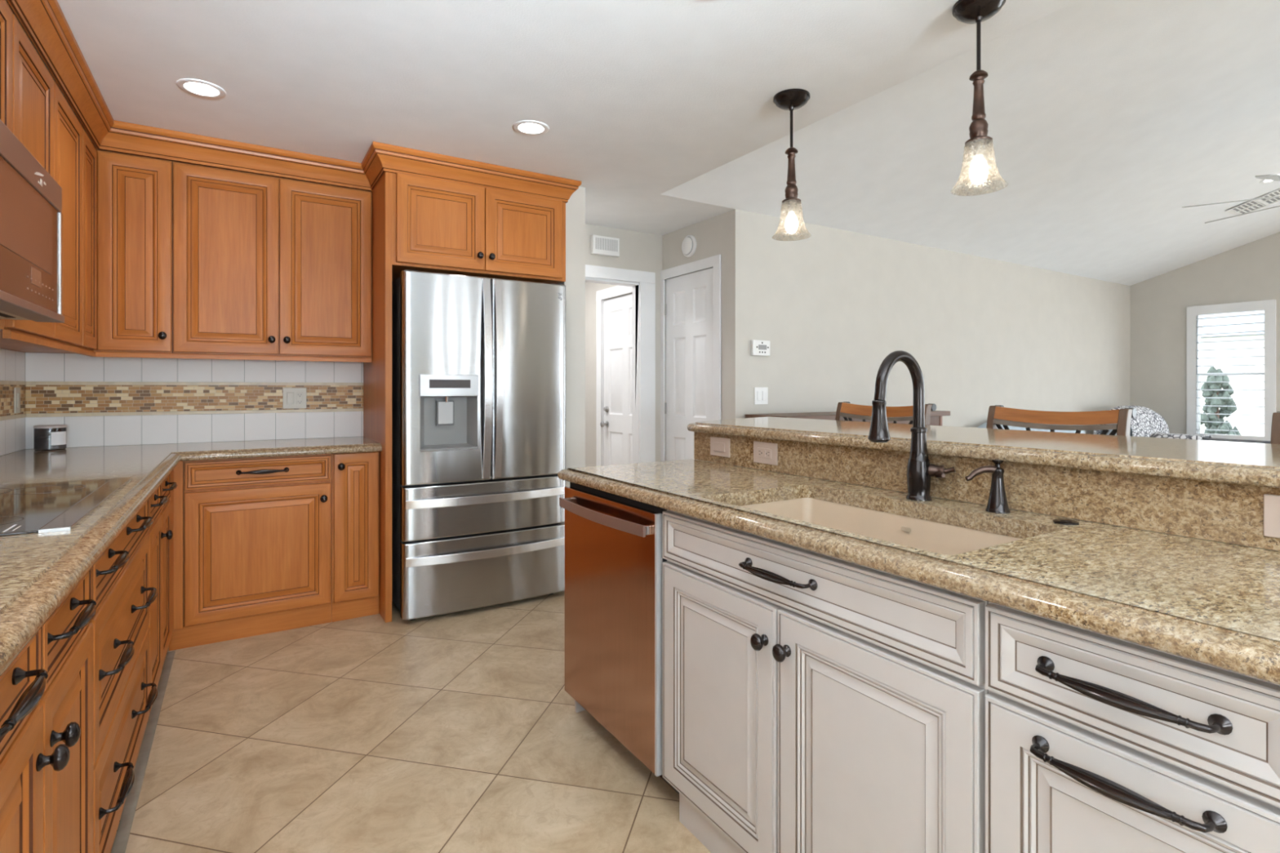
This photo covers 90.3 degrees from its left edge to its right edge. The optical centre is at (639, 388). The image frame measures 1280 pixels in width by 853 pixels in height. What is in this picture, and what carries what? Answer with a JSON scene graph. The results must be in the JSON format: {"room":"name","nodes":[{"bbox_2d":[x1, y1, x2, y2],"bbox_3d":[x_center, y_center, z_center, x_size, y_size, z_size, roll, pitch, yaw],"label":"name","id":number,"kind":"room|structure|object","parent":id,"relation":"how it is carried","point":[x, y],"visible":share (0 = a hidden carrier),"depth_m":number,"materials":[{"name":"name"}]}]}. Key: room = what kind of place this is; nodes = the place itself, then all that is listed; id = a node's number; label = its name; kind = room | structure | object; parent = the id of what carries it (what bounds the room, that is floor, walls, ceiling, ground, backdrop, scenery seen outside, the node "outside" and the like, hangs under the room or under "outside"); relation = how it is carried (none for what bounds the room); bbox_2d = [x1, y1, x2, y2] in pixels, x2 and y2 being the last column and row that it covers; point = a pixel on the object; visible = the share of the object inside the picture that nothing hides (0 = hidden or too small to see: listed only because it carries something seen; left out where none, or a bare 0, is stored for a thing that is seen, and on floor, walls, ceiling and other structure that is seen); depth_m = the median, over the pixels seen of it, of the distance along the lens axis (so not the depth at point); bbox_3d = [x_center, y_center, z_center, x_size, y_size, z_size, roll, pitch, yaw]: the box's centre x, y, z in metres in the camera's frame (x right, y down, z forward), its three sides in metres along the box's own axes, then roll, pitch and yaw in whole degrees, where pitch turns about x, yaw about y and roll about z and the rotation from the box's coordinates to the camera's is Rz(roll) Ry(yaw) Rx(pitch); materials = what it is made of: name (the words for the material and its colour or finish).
{"room":"kitchen","nodes":[
{"label":"kitchen","id":0,"kind":"room"},
{"bbox_2d":[34,142,370,448],"bbox_3d":[-1.968,-0.013,3.747,2.657,2.440,0.120,0,0,-32],"label":"wall","id":1,"kind":"structure","parent":0,"point":[92,142],"depth_m":3.42,"materials":[{"name":"beige paint"}]},
{"bbox_2d":[93,150,173,353],"bbox_3d":[-2.477,-0.639,3.134,0.296,0.937,0.358,0,0,-32],"label":"upper cabinet","id":2,"kind":"object","parent":1,"relation":"attached to","point":[135,193],"visible":0.99,"depth_m":3.02,"materials":[{"name":"brown wood"}]},
{"bbox_2d":[25,352,363,448],"bbox_3d":[-2.312,0.061,3.453,1.504,0.462,0.012,0,0,-32],"label":"tile backsplash","id":3,"kind":"structure","parent":1,"relation":"attached to","point":[218,390],"depth_m":3.38,"materials":[{"name":"white tile"}]},
{"bbox_2d":[282,387,306,408],"bbox_3d":[-1.981,0.058,3.651,0.120,0.120,0.010,0,0,-32],"label":"outlet","id":4,"kind":"object","parent":3,"relation":"attached to","point":[292,397],"visible":1,"depth_m":3.65,"materials":[{"name":"plastic"}]},
{"bbox_2d":[296,391,302,404],"bbox_3d":[-1.958,0.058,3.663,0.034,0.068,0.003,0,0,-32],"label":"socket","id":5,"kind":"object","parent":4,"relation":"attached to","point":[299,394],"depth_m":3.66,"materials":[{"name":"plastic"}]},
{"bbox_2d":[173,161,371,357],"bbox_3d":[-1.964,-0.639,3.456,0.908,0.937,0.358,0,0,-32],"label":"upper cabinet","id":6,"kind":"object","parent":1,"relation":"attached to","point":[263,264],"visible":0.99,"depth_m":3.31,"materials":[{"name":"brown wood"}]},
{"bbox_2d":[2,329,371,362],"bbox_3d":[-1.688,-0.158,2.724,1.211,0.025,1.299,0,0,-32],"label":"rail","id":7,"kind":"object","parent":6,"relation":"attached to","point":[6,334],"visible":1,"depth_m":3.06,"materials":[{"name":"brown wood"}]},
{"bbox_2d":[110,591,711,852],"bbox_3d":[3.171,1.257,2.755,10.500,0.100,10.700,0,0,-32],"label":"floor","id":8,"kind":"structure","parent":0,"point":[461,731],"depth_m":2.11,"materials":[{"name":"tile"}]},
{"bbox_2d":[0,565,96,852],"bbox_3d":[-1.175,0.771,0.843,0.649,0.872,0.797,0,0,-32],"label":"base cabinet","id":9,"kind":"object","parent":8,"relation":"on","point":[46,691],"visible":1,"depth_m":1.02,"materials":[{"name":"brown wood"}]},
{"bbox_2d":[89,498,157,852],"bbox_3d":[-1.638,0.771,1.592,0.659,0.872,0.957,0,0,-32],"label":"base cabinet","id":10,"kind":"object","parent":8,"relation":"on","point":[122,700],"visible":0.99,"depth_m":1.61,"materials":[{"name":"brown wood"}]},
{"bbox_2d":[111,650,175,852],"bbox_3d":[-1.305,1.205,1.572,0.030,0.002,3.150,0,0,-32],"label":"trim","id":11,"kind":"structure","parent":8,"relation":"on","point":[120,843],"depth_m":2.03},
{"bbox_2d":[147,484,173,712],"bbox_3d":[-2.001,0.771,2.161,0.649,0.872,0.388,0,0,-32],"label":"base cabinet","id":12,"kind":"object","parent":8,"relation":"on","point":[157,500],"visible":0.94,"depth_m":2.34,"materials":[{"name":"brown wood"}]},
{"bbox_2d":[160,461,183,669],"bbox_3d":[-2.384,0.771,2.772,0.649,0.872,1.050,0,0,-32],"label":"base cabinet","id":13,"kind":"object","parent":8,"relation":"on","point":[172,512],"visible":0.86,"depth_m":2.83,"materials":[{"name":"brown wood"}]},
{"bbox_2d":[0,436,382,675],"bbox_3d":[-1.334,0.313,1.884,1.512,0.040,3.709,0,0,-32],"label":"countertop","id":14,"kind":"structure","parent":13,"relation":"on","point":[38,571],"depth_m":1.66,"materials":[{"name":"beige stone"}]},
{"bbox_2d":[33,424,66,448],"bbox_3d":[-2.799,0.235,3.020,0.117,0.116,0.117,0,0,-32],"label":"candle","id":15,"kind":"object","parent":14,"relation":"on","point":[57,439],"visible":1,"depth_m":2.99,"materials":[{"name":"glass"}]},
{"bbox_2d":[0,477,132,536],"bbox_3d":[-1.627,0.289,1.539,0.527,0.007,0.870,0,0,-32],"label":"cooktop","id":16,"kind":"object","parent":14,"relation":"in","point":[57,506],"visible":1,"depth_m":1.58,"materials":[{"name":"black glass"}]},
{"bbox_2d":[168,453,331,650],"bbox_3d":[-1.991,0.771,3.283,0.676,0.872,0.559,0,0,-32],"label":"base cabinet","id":17,"kind":"object","parent":8,"relation":"on","point":[257,531],"visible":1,"depth_m":3.08,"materials":[{"name":"brown wood"}]},
{"bbox_2d":[331,451,378,622],"bbox_3d":[-1.607,0.771,3.524,0.229,0.872,0.558,0,0,-32],"label":"base cabinet","id":18,"kind":"object","parent":8,"relation":"on","point":[355,475],"visible":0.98,"depth_m":3.32,"materials":[{"name":"brown wood"}]},
{"bbox_2d":[361,141,581,622],"bbox_3d":[-1.042,-0.012,3.803,1.160,2.438,0.758,0,0,-32],"label":"tall cabinet","id":19,"kind":"object","parent":8,"relation":"on","point":[432,212],"visible":0.96,"depth_m":3.44,"materials":[{"name":"brown wood"}]},
{"bbox_2d":[391,269,565,620],"bbox_3d":[-0.995,0.301,3.751,0.911,1.812,0.822,0,0,-32],"label":"refrigerator","id":20,"kind":"object","parent":8,"relation":"on","point":[478,363],"visible":0.95,"depth_m":3.40,"materials":[{"name":"silver metal"}]},
{"bbox_2d":[574,700,585,712],"bbox_3d":[-0.020,0.770,2.508,0.519,0.874,0.014,0,0,-32],"label":"end panel","id":21,"kind":"object","parent":8,"relation":"on","point":[578,708],"visible":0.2,"depth_m":2.37,"materials":[{"name":"white paint"}]},
{"bbox_2d":[559,482,679,794],"bbox_3d":[0.092,0.773,2.201,0.590,0.868,0.620,0,0,-32],"label":"dishwasher","id":22,"kind":"object","parent":8,"relation":"on","point":[614,559],"visible":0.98,"depth_m":2.00,"materials":[{"name":"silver metal"}]},
{"bbox_2d":[662,510,988,852],"bbox_3d":[0.509,0.770,1.545,0.558,0.874,0.922,0,0,-32],"label":"base cabinet","id":23,"kind":"object","parent":8,"relation":"on","point":[813,702],"visible":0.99,"depth_m":1.33,"materials":[{"name":"white paint"}]},
{"bbox_2d":[557,458,1279,684],"bbox_3d":[0.604,0.313,1.440,0.597,0.040,2.500,0,0,-32],"label":"countertop","id":24,"kind":"structure","parent":23,"relation":"on","point":[1217,604],"depth_m":1.10,"materials":[{"name":"beige stone"}]},
{"bbox_2d":[740,497,1022,555],"bbox_3d":[0.525,0.432,1.523,0.456,0.198,0.760,0,0,-32],"label":"sink","id":25,"kind":"object","parent":24,"relation":"in","point":[924,535],"visible":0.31,"depth_m":1.70,"materials":[{"name":"beige ceramic"}]},
{"bbox_2d":[867,350,955,501],"bbox_3d":[0.692,0.098,1.625,0.225,0.390,0.113,0,0,-32],"label":"faucet","id":26,"kind":"object","parent":24,"relation":"on","point":[920,472],"visible":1,"depth_m":1.65,"materials":[{"name":"brown metal"}]},
{"bbox_2d":[964,459,1009,513],"bbox_3d":[0.826,0.231,1.504,0.096,0.124,0.051,0,0,-11],"label":"soap dispenser","id":27,"kind":"object","parent":24,"relation":"on","point":[997,503],"visible":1,"depth_m":1.50,"materials":[{"name":"brown metal"}]},
{"bbox_2d":[1053,518,1079,525],"bbox_3d":[0.925,0.290,1.382,0.048,0.006,0.048,0,0,-32],"label":"switch","id":28,"kind":"object","parent":24,"relation":"on","point":[1060,521],"visible":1,"depth_m":1.37,"materials":[{"name":"brown metal"}]},
{"bbox_2d":[744,410,950,426],"bbox_3d":[1.584,0.694,4.704,1.780,1.026,0.400,0,0,-32],"label":"console table","id":29,"kind":"object","parent":8,"relation":"on","point":[935,418],"visible":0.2,"depth_m":4.39,"materials":[{"name":"brown wood"}]},
{"bbox_2d":[835,401,936,425],"bbox_3d":[0.926,0.637,2.801,0.524,1.140,0.480,0,0,-32],"label":"bar stool","id":30,"kind":"object","parent":8,"relation":"on","point":[845,409],"visible":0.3,"depth_m":2.95,"materials":[{"name":"brown wood"}]},
{"bbox_2d":[977,422,1085,433],"bbox_3d":[3.973,0.737,5.901,2.300,0.892,0.880,0,0,-32],"label":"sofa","id":31,"kind":"object","parent":8,"relation":"on","point":[984,425],"visible":0.02,"depth_m":5.97,"materials":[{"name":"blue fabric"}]},
{"bbox_2d":[986,404,1136,435],"bbox_3d":[1.315,0.637,2.181,0.524,1.140,0.460,0,0,-32],"label":"bar stool","id":32,"kind":"object","parent":8,"relation":"on","point":[997,415],"visible":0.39,"depth_m":2.26,"materials":[{"name":"brown wood"}]},
{"bbox_2d":[1106,423,1132,435],"bbox_3d":[5.516,0.698,6.791,1.080,0.934,0.750,0,0,-32],"label":"armchair","id":33,"kind":"object","parent":8,"relation":"on","point":[1110,430],"visible":0.02,"depth_m":6.84,"materials":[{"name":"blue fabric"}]},
{"bbox_2d":[1093,405,1169,437],"bbox_3d":[5.399,0.440,6.983,0.958,0.495,0.382,0,0,-32],"label":"throw blanket","id":34,"kind":"object","parent":33,"relation":"on","point":[1146,422],"visible":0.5,"depth_m":6.85,"materials":[{"name":"grey fabric"}]},
{"bbox_2d":[985,601,1279,852],"bbox_3d":[0.852,0.770,0.988,0.569,0.874,0.384,0,0,-32],"label":"base cabinet","id":35,"kind":"object","parent":8,"relation":"on","point":[1095,742],"visible":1,"depth_m":0.86,"materials":[{"name":"white paint"}]},
{"bbox_2d":[1202,437,1270,444],"bbox_3d":[4.800,0.799,4.920,0.760,0.815,1.160,0,0,-32],"label":"loveseat","id":36,"kind":"object","parent":8,"relation":"on","point":[1203,438],"visible":0.07,"depth_m":4.78,"materials":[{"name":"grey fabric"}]},
{"bbox_2d":[1150,432,1212,439],"bbox_3d":[4.343,0.513,5.112,0.228,0.288,0.330,0,0,-32],"label":"throw blanket","id":37,"kind":"object","parent":36,"relation":"on","point":[1193,437],"visible":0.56,"depth_m":5.05,"materials":[{"name":"grey fabric"}]},
{"bbox_2d":[1270,411,1279,444],"bbox_3d":[1.742,0.637,1.499,0.524,1.140,0.460,0,0,-32],"label":"bar stool","id":38,"kind":"object","parent":8,"relation":"on","point":[1275,428],"visible":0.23,"depth_m":1.78,"materials":[{"name":"brown wood"}]},
{"bbox_2d":[5,0,1079,235],"bbox_3d":[0.413,-1.283,1.203,3.992,0.100,10.400,0,0,-32],"label":"ceiling","id":39,"kind":"structure","parent":0,"point":[638,100],"depth_m":2.48,"materials":[{"name":"white paint"}]},
{"bbox_2d":[176,78,226,98],"bbox_3d":[-1.804,-1.230,2.619,0.170,0.006,0.170,0,0,-32],"label":"recessed light","id":40,"kind":"object","parent":39,"relation":"in","point":[197,87],"visible":1,"depth_m":2.61,"materials":[{"name":"white paint"}]},
{"bbox_2d":[512,120,549,135],"bbox_3d":[-0.516,-1.230,3.013,0.170,0.006,0.170,0,0,-32],"label":"recessed light","id":41,"kind":"object","parent":39,"relation":"in","point":[530,127],"visible":1,"depth_m":3.01,"materials":[{"name":"white paint"}]},
{"bbox_2d":[773,88,809,233],"bbox_3d":[0.642,-0.937,2.695,0.163,0.592,0.163,0,0,-32],"label":"pendant light","id":42,"kind":"object","parent":39,"relation":"hanging from","point":[789,100],"visible":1,"depth_m":2.68,"materials":[{"name":"brown metal"}]},
{"bbox_2d":[787,201,795,212],"bbox_3d":[0.642,-0.765,2.695,0.028,0.040,0.028,0,0,-32],"label":"socket","id":43,"kind":"object","parent":42,"relation":"attached to","point":[791,205],"depth_m":2.68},
{"bbox_2d":[952,0,1005,184],"bbox_3d":[1.087,-0.937,2.042,0.163,0.592,0.163,0,0,-32],"label":"pendant light","id":44,"kind":"object","parent":39,"relation":"hanging from","point":[966,11],"visible":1,"depth_m":2.03,"materials":[{"name":"brown metal"}]},
{"bbox_2d":[973,141,983,156],"bbox_3d":[1.087,-0.765,2.042,0.028,0.040,0.028,0,0,-32],"label":"socket","id":45,"kind":"object","parent":44,"relation":"attached to","point":[978,145],"depth_m":2.03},
{"bbox_2d":[559,186,585,523],"bbox_3d":[-0.628,-0.013,4.240,0.140,2.440,0.873,0,0,-32],"label":"wall","id":46,"kind":"structure","parent":0,"point":[575,283],"depth_m":3.87,"materials":[{"name":"beige paint"}]},
{"bbox_2d":[585,223,662,462],"bbox_3d":[-0.310,-0.013,4.896,1.095,2.440,0.100,0,0,-32],"label":"wall","id":47,"kind":"structure","parent":0,"point":[638,251],"depth_m":5.04,"materials":[{"name":"beige paint"}]},
{"bbox_2d":[591,235,619,257],"bbox_3d":[-0.264,-1.078,4.838,0.230,0.140,0.046,0,0,-32],"label":"air vent","id":48,"kind":"object","parent":47,"relation":"in","point":[600,245],"visible":1,"depth_m":4.81,"materials":[{"name":"white plastic"}]},
{"bbox_2d":[585,264,655,463],"bbox_3d":[-0.334,0.142,4.870,1.010,2.130,0.118,0,0,-32],"label":"trim","id":49,"kind":"structure","parent":47,"relation":"attached to","point":[642,283],"depth_m":5.04,"materials":[{"name":"white paint"}]},
{"bbox_2d":[585,208,746,466],"bbox_3d":[0.000,-0.013,5.527,0.100,2.440,2.634,0,0,-32],"label":"wall","id":50,"kind":"structure","parent":0,"point":[724,234],"depth_m":4.50,"materials":[{"name":"beige paint"}]},
{"bbox_2d":[595,285,632,466],"bbox_3d":[-0.127,0.142,5.676,0.155,2.130,0.977,0,0,-32],"label":"door","id":51,"kind":"structure","parent":50,"relation":"in","point":[614,315],"depth_m":5.84,"materials":[{"name":"white paint"}]},
{"bbox_2d":[681,235,696,257],"bbox_3d":[0.362,-1.076,4.818,0.040,0.168,0.168,0,0,-32],"label":"smoke detector","id":52,"kind":"object","parent":50,"relation":"attached to","point":[689,243],"visible":1,"depth_m":4.79,"materials":[{"name":"white plastic"}]},
{"bbox_2d":[660,254,720,461],"bbox_3d":[0.385,0.130,4.853,0.161,2.155,0.786,0,0,-32],"label":"door","id":53,"kind":"structure","parent":50,"relation":"in","point":[691,310],"depth_m":4.83,"materials":[{"name":"white paint"}]},
{"bbox_2d":[746,211,1129,434],"bbox_3d":[3.297,-0.013,6.109,6.105,2.440,0.120,0,0,-32],"label":"wall","id":54,"kind":"structure","parent":0,"point":[831,304],"depth_m":5.50,"materials":[{"name":"beige paint"}]},
{"bbox_2d":[751,339,769,355],"bbox_3d":[0.851,-0.282,4.489,0.164,0.110,0.029,0,0,-32],"label":"thermostat","id":55,"kind":"object","parent":54,"relation":"attached to","point":[758,348],"visible":1,"depth_m":4.47,"materials":[{"name":"white plastic"}]},
{"bbox_2d":[754,387,768,404],"bbox_3d":[0.859,0.055,4.505,0.125,0.120,0.010,0,0,-32],"label":"light switch","id":56,"kind":"object","parent":54,"relation":"attached to","point":[761,394],"visible":1,"depth_m":4.50,"materials":[{"name":"white plastic"}]},
{"bbox_2d":[661,0,1279,285],"bbox_3d":[5.133,-1.844,2.607,6.952,1.221,7.766,0,0,-32],"label":"ceiling","id":57,"kind":"structure","parent":0,"point":[1106,119],"depth_m":4.15,"materials":[{"name":"white paint"}]},
{"bbox_2d":[1182,174,1279,223],"bbox_3d":[4.115,-1.523,3.622,1.526,0.900,1.526,0,0,-32],"label":"ceiling fan","id":58,"kind":"object","parent":57,"relation":"hanging from","point":[1270,177],"visible":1,"depth_m":3.82,"materials":[{"name":"silver metal"}]},
{"bbox_2d":[1224,187,1279,217],"bbox_3d":[5.597,-1.687,5.606,0.360,0.179,0.580,0,0,-32],"label":"ceiling vent","id":59,"kind":"object","parent":57,"relation":"attached to","point":[1251,206],"visible":0.86,"depth_m":5.71,"materials":[{"name":"white plastic"}]},
{"bbox_2d":[1259,173,1279,183],"bbox_3d":[5.200,-1.725,5.223,0.170,0.051,0.163,0,0,-28],"label":"recessed light","id":60,"kind":"object","parent":57,"relation":"attached to","point":[1263,181],"visible":0.44,"depth_m":5.26,"materials":[{"name":"white paint"}]},
{"bbox_2d":[697,459,1279,551],"bbox_3d":[0.941,0.692,1.618,0.126,1.030,2.443,0,0,-32],"label":"wall","id":61,"kind":"structure","parent":0,"point":[698,460],"depth_m":1.44,"materials":[{"name":"beige paint"}]},
{"bbox_2d":[686,416,1279,488],"bbox_3d":[1.108,0.159,1.763,0.670,0.035,2.910,0,0,-32],"label":"countertop","id":62,"kind":"structure","parent":61,"relation":"on","point":[1251,464],"depth_m":1.57,"materials":[{"name":"beige stone"}]},
{"bbox_2d":[693,431,1279,551],"bbox_3d":[0.879,0.235,1.581,0.020,0.115,2.445,0,0,-32],"label":"backsplash slab","id":63,"kind":"structure","parent":61,"relation":"attached to","point":[1219,512],"depth_m":1.44,"materials":[{"name":"beige stone"}]},
{"bbox_2d":[710,436,729,457],"bbox_3d":[0.308,0.228,2.463,0.010,0.072,0.115,0,0,-32],"label":"light switch","id":64,"kind":"object","parent":63,"relation":"attached to","point":[719,446],"visible":1,"depth_m":2.46,"materials":[{"name":"beige plastic"}]},
{"bbox_2d":[753,440,777,465],"bbox_3d":[0.441,0.230,2.250,0.010,0.076,0.118,0,0,-32],"label":"outlet","id":65,"kind":"object","parent":63,"relation":"attached to","point":[766,453],"visible":1,"depth_m":2.24,"materials":[{"name":"beige plastic"}]},
{"bbox_2d":[757,447,771,458],"bbox_3d":[0.440,0.230,2.249,0.003,0.034,0.068,0,0,-32],"label":"socket","id":66,"kind":"object","parent":65,"relation":"attached to","point":[762,452],"depth_m":2.25,"materials":[{"name":"beige plastic"}]},
{"bbox_2d":[1263,493,1279,537],"bbox_3d":[1.160,0.230,1.103,0.010,0.076,0.118,0,0,-32],"label":"outlet","id":67,"kind":"object","parent":63,"relation":"attached to","point":[1271,502],"visible":1,"depth_m":1.14,"materials":[{"name":"beige plastic"}]},
{"bbox_2d":[1129,231,1279,434],"bbox_3d":[7.996,-0.574,4.472,0.120,3.561,7.886,0,0,-32],"label":"wall","id":68,"kind":"structure","parent":0,"point":[1249,272],"depth_m":7.28,"materials":[{"name":"beige paint"}]},
{"bbox_2d":[1186,299,1275,440],"bbox_3d":[6.423,-0.155,6.916,0.150,1.531,0.730,0,0,-32],"label":"window","id":69,"kind":"structure","parent":68,"relation":"in","point":[1193,313],"depth_m":6.89,"materials":[{"name":"white paint"}]},
{"label":"outside","id":70,"kind":"structure","parent":0,"visible":0},
{"bbox_3d":[12.343,1.457,13.636,16.600,0.100,18.000,0,0,-32],"label":"lawn","id":71,"kind":"structure","parent":70,"visible":0},
{"bbox_2d":[1200,366,1240,435],"bbox_3d":[9.270,0.524,10.168,0.729,1.766,0.835,0,0,-1],"label":"conifer","id":72,"kind":"object","parent":71,"relation":"on","point":[1224,385],"visible":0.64,"depth_m":10.09,"materials":[{"name":"green plant"}]},
{"bbox_2d":[1200,310,1264,436],"bbox_3d":[16.117,-0.543,17.594,4.800,3.900,7.300,0,0,-32],"label":"window view","id":73,"kind":"structure","parent":71,"relation":"on","point":[1258,318],"depth_m":15.81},
{"bbox_3d":[-0.739,-0.013,-0.605,0.120,2.440,8.560,0,0,-32],"label":"wall","id":74,"kind":"structure","parent":0,"visible":0},
{"bbox_2d":[0,0,12,132],"bbox_3d":[-1.750,-0.858,1.462,0.358,0.500,0.759,0,0,-32],"label":"upper cabinet","id":75,"kind":"object","parent":74,"relation":"attached to","point":[6,13],"visible":0.66,"depth_m":1.81,"materials":[{"name":"brown wood"}]},
{"bbox_2d":[0,120,64,323],"bbox_3d":[-1.718,-0.400,1.484,0.434,0.407,0.759,0,0,-32],"label":"microwave","id":76,"kind":"object","parent":75,"relation":"attached to","point":[31,216],"visible":1,"depth_m":1.63,"materials":[{"name":"brown metal"}]},
{"bbox_2d":[0,348,26,456],"bbox_3d":[-1.970,0.061,1.486,0.012,0.462,3.710,0,0,-32],"label":"tile backsplash","id":77,"kind":"structure","parent":74,"relation":"attached to","point":[12,363],"depth_m":2.87,"materials":[{"name":"white tile"}]},
{"bbox_2d":[13,387,20,413],"bbox_3d":[-2.869,0.057,2.934,0.010,0.118,0.075,0,0,-32],"label":"light switch","id":78,"kind":"object","parent":77,"relation":"attached to","point":[16,390],"visible":1,"depth_m":2.92,"materials":[{"name":"plastic"}]},
{"bbox_2d":[0,13,82,346],"bbox_3d":[-2.223,-0.639,2.184,0.322,0.937,0.961,0,0,-32],"label":"upper cabinet","id":79,"kind":"object","parent":74,"relation":"attached to","point":[44,122],"visible":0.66,"depth_m":2.27,"materials":[{"name":"brown wood"}]},
{"bbox_2d":[7,0,373,191],"bbox_3d":[-1.231,-1.168,2.020,1.192,0.126,2.931,0,0,-32],"label":"crown molding","id":80,"kind":"structure","parent":79,"relation":"attached to","point":[44,21],"depth_m":2.99,"materials":[{"name":"brown wood"}]},
{"bbox_2d":[0,128,97,353],"bbox_3d":[-2.649,-0.639,2.865,0.322,0.937,0.639,0,0,-32],"label":"upper cabinet","id":81,"kind":"object","parent":74,"relation":"attached to","point":[89,151],"visible":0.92,"depth_m":2.83,"materials":[{"name":"brown wood"}]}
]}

